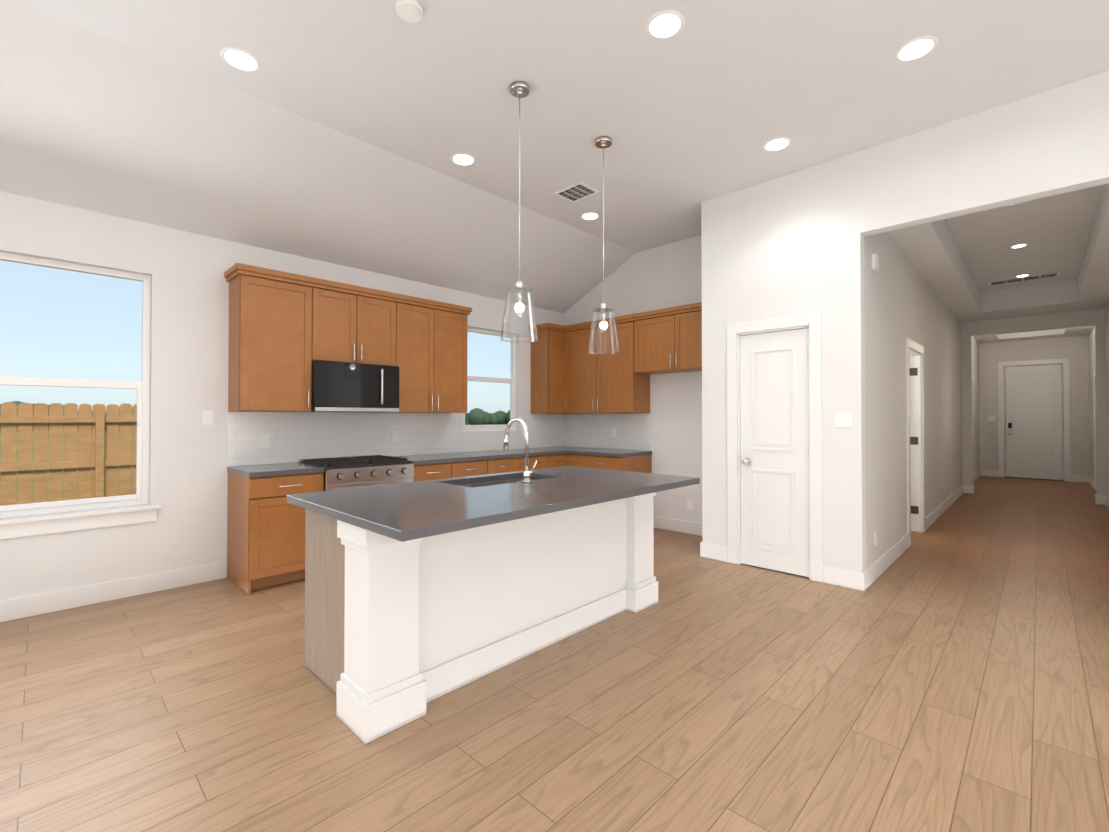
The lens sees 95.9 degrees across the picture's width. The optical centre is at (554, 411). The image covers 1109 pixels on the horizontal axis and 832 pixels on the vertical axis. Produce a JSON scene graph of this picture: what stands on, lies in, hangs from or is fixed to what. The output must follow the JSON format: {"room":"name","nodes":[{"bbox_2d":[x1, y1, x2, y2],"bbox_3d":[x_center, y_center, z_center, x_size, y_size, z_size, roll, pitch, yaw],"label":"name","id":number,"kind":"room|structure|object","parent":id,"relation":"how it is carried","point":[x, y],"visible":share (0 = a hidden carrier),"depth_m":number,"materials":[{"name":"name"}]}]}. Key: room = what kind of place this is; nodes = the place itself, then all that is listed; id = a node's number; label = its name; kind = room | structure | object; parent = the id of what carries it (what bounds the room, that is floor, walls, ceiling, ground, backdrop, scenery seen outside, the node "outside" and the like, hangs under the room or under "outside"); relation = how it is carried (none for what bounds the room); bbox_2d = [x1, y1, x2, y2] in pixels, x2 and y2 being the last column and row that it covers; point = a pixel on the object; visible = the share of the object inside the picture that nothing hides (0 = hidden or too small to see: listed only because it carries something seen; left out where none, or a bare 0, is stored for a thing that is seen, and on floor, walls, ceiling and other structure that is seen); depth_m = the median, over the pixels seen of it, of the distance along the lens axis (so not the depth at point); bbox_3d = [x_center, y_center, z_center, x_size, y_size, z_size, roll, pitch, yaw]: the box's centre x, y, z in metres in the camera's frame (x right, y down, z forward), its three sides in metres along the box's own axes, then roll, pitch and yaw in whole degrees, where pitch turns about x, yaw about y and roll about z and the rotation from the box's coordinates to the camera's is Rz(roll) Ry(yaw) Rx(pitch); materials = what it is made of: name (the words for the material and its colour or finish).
{"room":"kitchen","nodes":[
{"label":"kitchen","id":0,"kind":"room"},
{"bbox_2d":[0,191,562,599],"bbox_3d":[-3.200,-0.032,3.749,0.150,2.790,9.700,-1,-1,44],"label":"wall","id":1,"kind":"structure","parent":0,"point":[189,352],"depth_m":3.89,"materials":[{"name":"paint"}]},
{"bbox_2d":[0,252,160,538],"bbox_3d":[-3.632,-0.115,3.250,0.165,1.875,1.700,-1,-1,44],"label":"window","id":2,"kind":"structure","parent":1,"relation":"in","point":[33,526],"depth_m":3.59,"materials":[{"name":"white plastic"}]},
{"bbox_2d":[202,410,212,424],"bbox_3d":[-2.801,0.046,4.044,0.009,0.115,0.075,-1,-1,44],"label":"light switch","id":3,"kind":"object","parent":1,"relation":"attached to","point":[207,417],"visible":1,"depth_m":4.04,"materials":[{"name":"white plastic"}]},
{"bbox_2d":[260,434,268,446],"bbox_3d":[-2.507,0.249,4.329,0.009,0.115,0.075,-1,-1,44],"label":"outlet","id":4,"kind":"object","parent":1,"relation":"attached to","point":[264,440],"visible":1,"depth_m":4.32,"materials":[{"name":"white plastic"}]},
{"bbox_2d":[227,267,323,414],"bbox_3d":[-2.373,-0.555,4.250,0.342,1.103,0.601,-1,-1,44],"label":"upper cabinet","id":5,"kind":"object","parent":1,"relation":"attached to","point":[286,329],"depth_m":4.10,"materials":[{"name":"brown wood"}]},
{"bbox_2d":[320,283,399,366],"bbox_3d":[-1.934,-0.772,4.705,0.342,0.660,0.784,-1,-1,44],"label":"upper cabinet","id":6,"kind":"object","parent":1,"relation":"attached to","point":[363,327],"depth_m":4.60,"materials":[{"name":"brown wood"}]},
{"bbox_2d":[310,360,398,411],"bbox_3d":[-1.892,-0.220,4.659,0.451,0.435,0.774,-1,-1,44],"label":"microwave","id":7,"kind":"object","parent":6,"relation":"attached to","point":[345,387],"visible":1,"depth_m":4.50,"materials":[{"name":"black glass"}]},
{"bbox_2d":[392,431,397,441],"bbox_3d":[-1.658,0.258,5.204,0.009,0.115,0.075,-1,-1,44],"label":"outlet","id":8,"kind":"object","parent":1,"relation":"attached to","point":[394,436],"visible":1,"depth_m":5.20,"materials":[{"name":"white plastic"}]},
{"bbox_2d":[372,299,467,414],"bbox_3d":[-1.387,-0.545,5.266,0.342,1.103,0.907,-1,-1,44],"label":"upper cabinet","id":9,"kind":"object","parent":1,"relation":"attached to","point":[433,337],"depth_m":5.16,"materials":[{"name":"brown wood"}]},
{"bbox_2d":[463,327,515,431],"bbox_3d":[-0.827,-0.386,6.216,0.065,1.250,0.880,-1,-1,44],"label":"kitchen window","id":10,"kind":"structure","parent":1,"relation":"in","point":[499,427],"depth_m":6.36,"materials":[{"name":"white plastic"}]},
{"bbox_2d":[528,327,563,414],"bbox_3d":[-0.069,-0.531,6.593,0.386,1.103,0.315,-1,-1,44],"label":"upper cabinet","id":11,"kind":"object","parent":1,"relation":"attached to","point":[547,353],"depth_m":6.49,"materials":[{"name":"brown wood"}]},
{"bbox_2d":[0,470,1108,621],"bbox_3d":[2.188,1.308,5.196,5.550,0.140,19.000,-1,-1,44],"label":"baseboard","id":12,"kind":"structure","parent":1,"relation":"attached to","point":[38,604],"depth_m":3.88,"materials":[{"name":"white wood"}]},
{"bbox_2d":[0,476,1108,831],"bbox_3d":[2.852,1.432,4.550,7.700,0.120,19.300,-1,-1,44],"label":"floor","id":13,"kind":"structure","parent":0,"point":[948,670],"depth_m":2.24,"materials":[{"name":"brown wood"}]},
{"bbox_2d":[227,471,324,594],"bbox_3d":[-2.296,0.931,4.116,0.617,0.872,0.539,-1,-1,44],"label":"base cabinet","id":14,"kind":"object","parent":13,"relation":"on","point":[266,532],"depth_m":3.87,"materials":[{"name":"brown wood"}]},
{"bbox_2d":[228,463,323,478],"bbox_3d":[-2.292,0.473,4.114,0.633,0.040,0.544,-1,-1,44],"label":"countertop","id":15,"kind":"structure","parent":14,"relation":"on","point":[254,470],"depth_m":3.99,"materials":[{"name":"grey stone"}]},
{"bbox_2d":[298,454,413,490],"bbox_3d":[-1.787,0.899,4.545,0.731,0.945,0.782,-1,-1,44],"label":"range","id":16,"kind":"object","parent":13,"relation":"on","point":[345,472],"visible":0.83,"depth_m":4.34,"materials":[{"name":"silver metal"}]},
{"bbox_2d":[412,459,495,485],"bbox_3d":[-1.224,0.943,5.221,0.617,0.872,0.967,-1,-1,44],"label":"base cabinet","id":17,"kind":"object","parent":13,"relation":"on","point":[430,471],"depth_m":5.00,"materials":[{"name":"brown wood"}]},
{"bbox_2d":[383,447,583,466],"bbox_3d":[-0.601,0.491,5.857,0.633,0.040,2.742,-1,-1,44],"label":"countertop","id":18,"kind":"structure","parent":17,"relation":"on","point":[517,452],"depth_m":5.48,"materials":[{"name":"grey stone"}]},
{"bbox_2d":[305,490,662,743],"bbox_3d":[-0.314,0.920,3.099,0.844,0.873,2.168,-1,-1,44],"label":"kitchen island","id":19,"kind":"object","parent":13,"relation":"on","point":[419,595],"depth_m":2.50,"materials":[{"name":"white paint"}]},
{"bbox_2d":[287,466,698,541],"bbox_3d":[-0.215,0.461,3.008,1.200,0.040,2.200,-1,-1,44],"label":"island countertop","id":20,"kind":"structure","parent":19,"relation":"on","point":[409,511],"depth_m":2.55,"materials":[{"name":"grey stone"}]},
{"bbox_2d":[461,478,537,487],"bbox_3d":[-0.347,0.593,3.315,0.372,0.212,0.752,-1,-1,44],"label":"sink","id":21,"kind":"object","parent":20,"relation":"in","point":[495,483],"depth_m":3.50,"materials":[{"name":"silver metal"}]},
{"bbox_2d":[503,417,536,482],"bbox_3d":[-0.225,0.240,3.237,0.252,0.407,0.111,-1,-1,44],"label":"faucet","id":22,"kind":"object","parent":20,"relation":"on","point":[526,475],"visible":1,"depth_m":3.15,"materials":[{"name":"silver metal"}]},
{"bbox_2d":[496,455,543,480],"bbox_3d":[-0.611,0.949,5.853,0.617,0.872,1.044,-1,-1,44],"label":"base cabinet","id":23,"kind":"object","parent":13,"relation":"on","point":[502,465],"depth_m":5.62,"materials":[{"name":"brown wood"}]},
{"bbox_2d":[544,451,567,467],"bbox_3d":[-0.184,0.953,6.260,0.663,0.872,0.382,-1,-1,44],"label":"base cabinet","id":24,"kind":"object","parent":13,"relation":"on","point":[550,461],"depth_m":6.07,"materials":[{"name":"brown wood"}]},
{"bbox_2d":[568,451,583,466],"bbox_3d":[0.437,0.954,6.294,0.312,0.872,0.662,-1,-1,44],"label":"base cabinet","id":25,"kind":"object","parent":13,"relation":"on","point":[573,460],"depth_m":6.08,"materials":[{"name":"brown wood"}]},
{"bbox_2d":[584,455,651,472],"bbox_3d":[0.718,0.951,6.054,0.672,0.872,0.616,-1,-1,44],"label":"base cabinet","id":26,"kind":"object","parent":13,"relation":"on","point":[633,463],"depth_m":5.80,"materials":[{"name":"brown wood"}]},
{"bbox_2d":[572,447,651,458],"bbox_3d":[0.661,0.494,6.103,0.835,0.040,0.632,-1,-1,44],"label":"countertop","id":27,"kind":"structure","parent":26,"relation":"on","point":[615,452],"depth_m":5.96,"materials":[{"name":"grey stone"}]},
{"bbox_2d":[0,0,1108,312],"bbox_3d":[-0.542,-1.910,1.086,7.700,0.910,9.550,-1,-1,44],"label":"ceiling","id":28,"kind":"structure","parent":0,"point":[340,132],"depth_m":3.20,"materials":[{"name":"paint"}]},
{"bbox_2d":[220,47,260,71],"bbox_3d":[-1.796,-2.012,2.868,0.200,0.006,0.200,-1,-1,44],"label":"recessed light","id":29,"kind":"object","parent":28,"relation":"in","point":[241,59],"visible":1,"depth_m":2.86,"materials":[{"name":"white"}]},
{"bbox_2d":[396,0,422,22],"bbox_3d":[-0.723,-2.000,2.495,0.130,0.039,0.130,-1,-1,44],"label":"smoke detector","id":30,"kind":"object","parent":28,"relation":"attached to","point":[410,11],"visible":0.98,"depth_m":2.48,"materials":[{"name":"white plastic"}]},
{"bbox_2d":[451,153,475,165],"bbox_3d":[-0.724,-2.001,3.973,0.200,0.006,0.200,-1,-1,44],"label":"recessed light","id":31,"kind":"object","parent":28,"relation":"in","point":[463,159],"visible":1,"depth_m":3.97,"materials":[{"name":"white"}]},
{"bbox_2d":[501,81,537,342],"bbox_3d":[-0.216,-1.228,3.096,0.236,1.569,0.236,-1,-1,44],"label":"pendant light","id":32,"kind":"object","parent":28,"relation":"hanging from","point":[519,89],"visible":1,"depth_m":3.09,"materials":[{"name":"clear glass"}]},
{"bbox_2d":[554,182,598,201],"bbox_3d":[0.201,-1.993,4.553,0.320,0.008,0.260,-1,-1,44],"label":"ceiling vent","id":33,"kind":"object","parent":28,"relation":"in","point":[577,192],"visible":1,"depth_m":4.54,"materials":[{"name":"white plastic"}]},
{"bbox_2d":[580,212,599,219],"bbox_3d":[0.362,-1.989,5.093,0.200,0.006,0.200,-1,-1,44],"label":"recessed light","id":34,"kind":"object","parent":28,"relation":"in","point":[590,216],"visible":1,"depth_m":5.09,"materials":[{"name":"white"}]},
{"bbox_2d":[588,136,619,353],"bbox_3d":[0.362,-1.222,3.692,0.236,1.569,0.236,-1,-1,44],"label":"pendant light","id":35,"kind":"object","parent":28,"relation":"hanging from","point":[603,142],"visible":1,"depth_m":3.69,"materials":[{"name":"clear glass"}]},
{"bbox_2d":[646,10,684,39],"bbox_3d":[0.577,-2.015,2.614,0.200,0.006,0.200,-1,-1,44],"label":"recessed light","id":36,"kind":"object","parent":28,"relation":"in","point":[665,24],"visible":1,"depth_m":2.60,"materials":[{"name":"white"}]},
{"bbox_2d":[763,137,791,151],"bbox_3d":[1.670,-2.003,3.755,0.200,0.006,0.200,-1,-1,44],"label":"recessed light","id":37,"kind":"object","parent":28,"relation":"in","point":[776,144],"visible":1,"depth_m":3.75,"materials":[{"name":"white"}]},
{"bbox_2d":[894,36,937,61],"bbox_3d":[2.010,-2.013,2.784,0.200,0.006,0.200,-1,-1,44],"label":"recessed light","id":38,"kind":"object","parent":28,"relation":"in","point":[916,49],"visible":1,"depth_m":2.78,"materials":[{"name":"white"}]},
{"bbox_2d":[563,235,701,526],"bbox_3d":[1.130,-0.461,6.206,2.650,3.700,0.150,-1,-1,44],"label":"wall","id":39,"kind":"structure","parent":0,"point":[669,275],"depth_m":5.89,"materials":[{"name":"paint"}]},
{"bbox_2d":[564,323,599,414],"bbox_3d":[0.446,-0.532,6.492,0.620,1.103,0.388,-1,-1,44],"label":"upper cabinet","id":40,"kind":"object","parent":39,"relation":"attached to","point":[581,368],"depth_m":6.39,"materials":[{"name":"brown wood"}]},
{"bbox_2d":[611,428,615,436],"bbox_3d":[0.762,0.271,6.429,0.075,0.115,0.009,-1,-1,44],"label":"outlet","id":41,"kind":"object","parent":39,"relation":"attached to","point":[613,432],"visible":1,"depth_m":6.43,"materials":[{"name":"white plastic"}]},
{"bbox_2d":[600,315,651,414],"bbox_3d":[0.842,-0.535,6.141,0.684,1.103,0.341,-1,-1,44],"label":"upper cabinet","id":42,"kind":"object","parent":39,"relation":"attached to","point":[623,389],"depth_m":5.97,"materials":[{"name":"brown wood"}]},
{"bbox_2d":[640,307,701,374],"bbox_3d":[1.426,-0.775,5.577,1.065,0.635,0.341,-1,-1,44],"label":"upper cabinet","id":43,"kind":"object","parent":39,"relation":"attached to","point":[670,341],"depth_m":5.48,"materials":[{"name":"brown wood"}]},
{"bbox_2d":[687,499,692,509],"bbox_3d":[1.538,1.053,5.684,0.075,0.115,0.009,-1,-1,44],"label":"outlet","id":44,"kind":"object","parent":39,"relation":"attached to","point":[689,504],"visible":1,"depth_m":5.68,"materials":[{"name":"white plastic"}]},
{"bbox_2d":[701,70,1108,572],"bbox_3d":[3.419,-0.326,3.336,4.870,3.370,0.780,-1,-1,44],"label":"wall","id":45,"kind":"structure","parent":0,"point":[790,244],"depth_m":3.90,"materials":[{"name":"paint"}]},
{"bbox_2d":[740,328,808,576],"bbox_3d":[1.864,0.334,4.285,0.580,2.045,0.124,-1,-1,44],"label":"pantry door","id":46,"kind":"structure","parent":45,"relation":"in","point":[774,450],"depth_m":4.29,"materials":[{"name":"white wood"}]},
{"bbox_2d":[727,312,822,582],"bbox_3d":[1.901,0.286,4.330,0.790,2.165,0.138,-1,-1,44],"label":"door frame","id":47,"kind":"structure","parent":45,"relation":"attached to","point":[813,321],"depth_m":4.16,"materials":[{"name":"white wood"}]},
{"bbox_2d":[835,413,851,427],"bbox_3d":[2.258,0.065,3.908,0.120,0.115,0.009,-1,-1,44],"label":"light switch","id":48,"kind":"object","parent":45,"relation":"attached to","point":[843,420],"visible":1,"depth_m":3.90,"materials":[{"name":"white plastic"}]},
{"bbox_2d":[864,232,963,568],"bbox_3d":[6.012,-0.346,7.697,0.120,3.500,10.410,-1,-1,44],"label":"wall","id":49,"kind":"structure","parent":0,"point":[903,300],"depth_m":4.90,"materials":[{"name":"paint"}]},
{"bbox_2d":[874,530,876,545],"bbox_3d":[2.641,1.040,4.115,0.006,0.115,0.075,-1,-1,44],"label":"outlet","id":50,"kind":"object","parent":49,"relation":"attached to","point":[875,538],"visible":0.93,"depth_m":4.10,"materials":[{"name":"white plastic"}]},
{"bbox_2d":[872,253,878,271],"bbox_3d":[2.651,-1.233,4.133,0.030,0.120,0.120,-1,-1,44],"label":"door chime","id":51,"kind":"object","parent":49,"relation":"attached to","point":[875,262],"visible":1,"depth_m":4.10,"materials":[{"name":"white plastic"}]},
{"bbox_2d":[906,337,924,546],"bbox_3d":[3.905,0.312,5.505,0.138,2.140,1.000,-1,-1,44],"label":"door frame","id":52,"kind":"structure","parent":49,"relation":"attached to","point":[915,419],"depth_m":5.77,"materials":[{"name":"white wood"}]},
{"bbox_2d":[972,376,973,482],"bbox_3d":[8.049,0.355,9.691,0.018,2.140,0.980,-1,-1,44],"label":"door frame","id":53,"kind":"structure","parent":49,"relation":"attached to","point":[972,376],"depth_m":9.98,"materials":[{"name":"white wood"}]},
{"bbox_2d":[886,183,1108,343],"bbox_3d":[6.613,-1.868,7.025,1.700,0.570,10.260,-1,-1,44],"label":"ceiling","id":54,"kind":"structure","parent":0,"point":[959,263],"depth_m":5.85,"materials":[{"name":"paint"}]},
{"bbox_2d":[1009,244,1027,248],"bbox_3d":[5.359,-1.912,5.776,0.160,0.006,0.160,-1,-1,44],"label":"recessed light","id":55,"kind":"object","parent":54,"relation":"in","point":[1018,246],"visible":0.98,"depth_m":5.78,"materials":[{"name":"white"}]},
{"bbox_2d":[1015,274,1029,277],"bbox_3d":[6.543,-1.899,6.996,0.160,0.006,0.160,-1,-1,44],"label":"recessed light","id":56,"kind":"object","parent":54,"relation":"in","point":[1023,275],"visible":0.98,"depth_m":6.98,"materials":[{"name":"white"}]},
{"bbox_2d":[988,272,1059,285],"bbox_3d":[6.699,-1.896,7.157,0.740,0.008,0.250,-1,-1,44],"label":"ceiling vent","id":57,"kind":"object","parent":54,"relation":"in","point":[1025,278],"visible":0.98,"depth_m":7.12,"materials":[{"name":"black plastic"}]},
{"bbox_2d":[964,309,1103,494],"bbox_3d":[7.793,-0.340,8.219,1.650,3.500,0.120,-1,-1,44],"label":"wall","id":58,"kind":"structure","parent":0,"point":[981,360],"depth_m":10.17,"materials":[{"name":"paint"}]},
{"bbox_2d":[988,415,994,420],"bbox_3d":[9.720,0.141,11.133,0.110,0.120,0.006,-1,-1,44],"label":"light switch","id":59,"kind":"object","parent":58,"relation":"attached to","point":[991,417],"visible":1,"depth_m":11.13,"materials":[{"name":"white plastic"}]},
{"bbox_2d":[1005,364,1063,480],"bbox_3d":[10.234,0.226,10.700,0.908,2.420,0.208,-1,-1,44],"label":"front door","id":60,"kind":"structure","parent":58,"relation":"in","point":[1033,394],"depth_m":10.67,"materials":[{"name":"white wood"}]},
{"bbox_2d":[998,358,1070,481],"bbox_3d":[10.197,0.166,10.662,1.110,2.540,0.018,-1,-1,44],"label":"door frame","id":61,"kind":"structure","parent":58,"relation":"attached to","point":[1066,431],"depth_m":10.47,"materials":[{"name":"white wood"}]},
{"bbox_2d":[1100,302,1108,496],"bbox_3d":[7.311,-0.359,6.436,0.140,3.500,10.410,-1,-1,44],"label":"wall","id":62,"kind":"structure","parent":0,"point":[1104,312],"depth_m":7.58,"materials":[{"name":"paint"}]},
{"bbox_2d":[1093,371,1095,489],"bbox_3d":[9.535,0.346,8.807,0.018,2.140,0.980,-1,-1,44],"label":"door frame","id":63,"kind":"structure","parent":62,"relation":"attached to","point":[1094,371],"depth_m":9.09,"materials":[{"name":"white wood"}]},
{"label":"outside","id":64,"kind":"structure","parent":0,"visible":0},
{"bbox_2d":[0,424,470,503],"bbox_3d":[-52.070,2.228,50.444,135.040,0.150,240.000,-1,-1,44],"label":"ground","id":65,"kind":"structure","parent":64,"point":[63,458],"depth_m":14.94,"materials":[{"name":"green plant"}]},
{"bbox_2d":[0,402,136,505],"bbox_3d":[-8.994,0.755,4.505,0.112,1.832,12.027,-1,-1,44],"label":"fence","id":66,"kind":"object","parent":65,"relation":"on","point":[118,428],"depth_m":6.89,"materials":[{"name":"brown wood"}]},
{"bbox_2d":[0,401,509,431],"bbox_3d":[-46.225,0.847,76.139,17.668,4.199,295.000,-1,-1,44],"label":"trees","id":67,"kind":"object","parent":65,"relation":"on","point":[482,416],"depth_m":99.68,"materials":[{"name":"green plant"}]},
{"bbox_3d":[5.259,0.059,8.151,1.600,2.700,7.700,-1,-1,44],"label":"wall","id":68,"kind":"structure","parent":0,"visible":0},
{"bbox_2d":[910,368,918,513],"bbox_3d":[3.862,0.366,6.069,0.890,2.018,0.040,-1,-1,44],"label":"door hinges","id":69,"kind":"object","parent":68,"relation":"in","point":[914,440],"depth_m":5.80,"materials":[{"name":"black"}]}
]}

